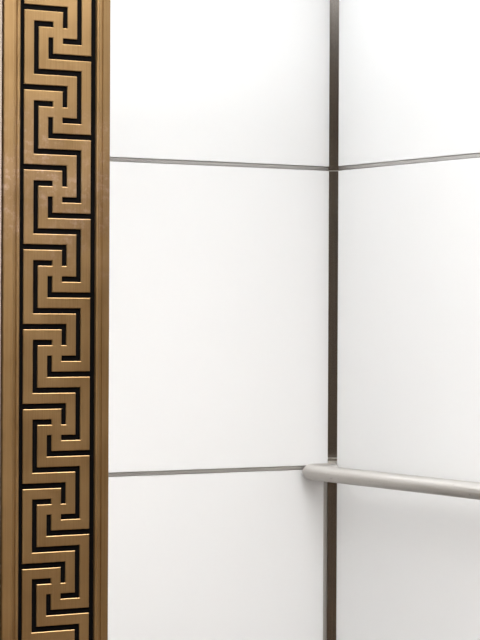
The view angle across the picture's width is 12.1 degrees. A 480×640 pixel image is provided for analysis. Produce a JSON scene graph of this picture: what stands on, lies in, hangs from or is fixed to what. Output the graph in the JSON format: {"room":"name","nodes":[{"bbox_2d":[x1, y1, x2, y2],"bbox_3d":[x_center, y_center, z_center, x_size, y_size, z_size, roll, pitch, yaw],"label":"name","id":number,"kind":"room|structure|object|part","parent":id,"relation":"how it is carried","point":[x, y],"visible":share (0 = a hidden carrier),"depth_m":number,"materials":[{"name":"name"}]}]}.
{"room":"elevator interior","nodes":[
{"label":"elevator interior","id":0,"kind":"room"},
{"bbox_2d":[0,0,1,390],"bbox_3d":[-0.128,-0.082,3.812,7.800,2.750,0.100,0,0,-31],"label":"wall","id":1,"kind":"structure","parent":0,"point":[0,0],"depth_m":3.60,"materials":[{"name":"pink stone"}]},
{"bbox_2d":[0,0,109,639],"bbox_3d":[-0.320,0.192,3.695,0.191,2.200,0.104,0,0,-31],"label":"door frame","id":2,"kind":"structure","parent":1,"relation":"attached to","point":[55,155],"depth_m":3.65,"materials":[{"name":"brown metal"}]},
{"bbox_2d":[115,157,318,476],"bbox_3d":[-0.662,0.107,5.254,2.220,2.360,0.082,0,0,-31],"label":"wall","id":3,"kind":"structure","parent":0,"point":[115,157],"depth_m":5.55,"materials":[{"name":"grey metal"}]},
{"bbox_2d":[108,466,304,476],"bbox_3d":[-0.633,0.367,5.216,1.982,0.010,0.016,0,0,-31],"label":"trim strip","id":4,"kind":"object","parent":3,"relation":"attached to","point":[197,471],"visible":0.44,"depth_m":5.54,"materials":[{"name":"metal"}]},
{"bbox_2d":[108,470,323,639],"bbox_3d":[-0.637,0.780,5.210,1.972,0.814,0.012,0,0,-31],"label":"glass panel","id":5,"kind":"object","parent":3,"relation":"attached to","point":[230,555],"visible":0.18,"depth_m":5.55,"materials":[{"name":"white glass"}]},
{"bbox_2d":[108,161,328,472],"bbox_3d":[-0.629,-0.008,5.212,1.984,0.739,0.012,0,0,-31],"label":"glass panel","id":6,"kind":"object","parent":3,"relation":"attached to","point":[219,275],"visible":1,"depth_m":5.55,"materials":[{"name":"white glass"}]},
{"bbox_2d":[110,157,327,170],"bbox_3d":[-0.629,-0.383,5.214,1.982,0.010,0.016,0,0,-31],"label":"trim strip","id":7,"kind":"object","parent":3,"relation":"attached to","point":[112,159],"visible":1,"depth_m":5.56,"materials":[{"name":"metal"}]},
{"bbox_2d":[110,0,329,166],"bbox_3d":[-0.625,-0.728,5.210,1.984,0.678,0.012,0,0,-31],"label":"glass panel","id":8,"kind":"object","parent":3,"relation":"attached to","point":[231,81],"visible":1,"depth_m":5.55,"materials":[{"name":"white glass"}]},
{"bbox_2d":[323,0,341,639],"bbox_3d":[0.230,0.065,5.724,0.040,2.262,0.035,0,0,-31],"label":"corner trim","id":9,"kind":"structure","parent":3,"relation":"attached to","point":[330,489],"depth_m":5.72,"materials":[{"name":"metal"}]},
{"bbox_3d":[0.232,0.782,5.730,0.028,0.828,0.033,0,0,-31],"label":"post","id":10,"kind":"part","parent":9,"relation":"part of","materials":[{"name":"metal"}]},
{"bbox_3d":[0.235,-0.014,5.728,0.028,0.720,0.033,0,0,-31],"label":"post","id":11,"kind":"part","parent":9,"relation":"part of","materials":[{"name":"metal"}]},
{"bbox_3d":[0.238,-0.721,5.726,0.028,0.690,0.033,0,0,-31],"label":"post","id":12,"kind":"part","parent":9,"relation":"part of","materials":[{"name":"metal"}]},
{"bbox_3d":[0.640,0.113,5.166,0.082,2.360,1.418,0,0,-31],"label":"wall","id":13,"kind":"structure","parent":0,"visible":0},
{"bbox_2d":[302,463,479,499],"bbox_3d":[0.537,0.381,5.117,0.107,0.060,1.358,0,0,-31],"label":"handrail","id":14,"kind":"object","parent":13,"relation":"attached to","point":[326,472],"visible":1,"depth_m":5.32,"materials":[{"name":"silver metal"}]},
{"bbox_2d":[336,483,479,639],"bbox_3d":[0.600,0.796,5.127,0.012,0.794,1.366,0,0,-31],"label":"glass panel","id":15,"kind":"object","parent":13,"relation":"attached to","point":[408,563],"visible":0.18,"depth_m":5.45,"materials":[{"name":"white glass"}]},
{"bbox_2d":[337,158,479,481],"bbox_3d":[0.604,0.008,5.125,0.012,0.760,1.366,0,0,-31],"label":"glass panel","id":16,"kind":"object","parent":13,"relation":"attached to","point":[408,366],"visible":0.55,"depth_m":5.44,"materials":[{"name":"white glass"}]},
{"bbox_2d":[338,0,479,165],"bbox_3d":[0.607,-0.722,5.123,0.012,0.678,1.366,0,0,-31],"label":"glass panel","id":17,"kind":"object","parent":13,"relation":"attached to","point":[409,70],"visible":1,"depth_m":5.45,"materials":[{"name":"white glass"}]},
{"bbox_2d":[339,153,479,169],"bbox_3d":[0.609,-0.377,5.126,0.016,0.010,1.368,0,0,-31],"label":"trim strip","id":18,"kind":"object","parent":13,"relation":"attached to","point":[468,156],"visible":1,"depth_m":5.44,"materials":[{"name":"metal"}]}
]}

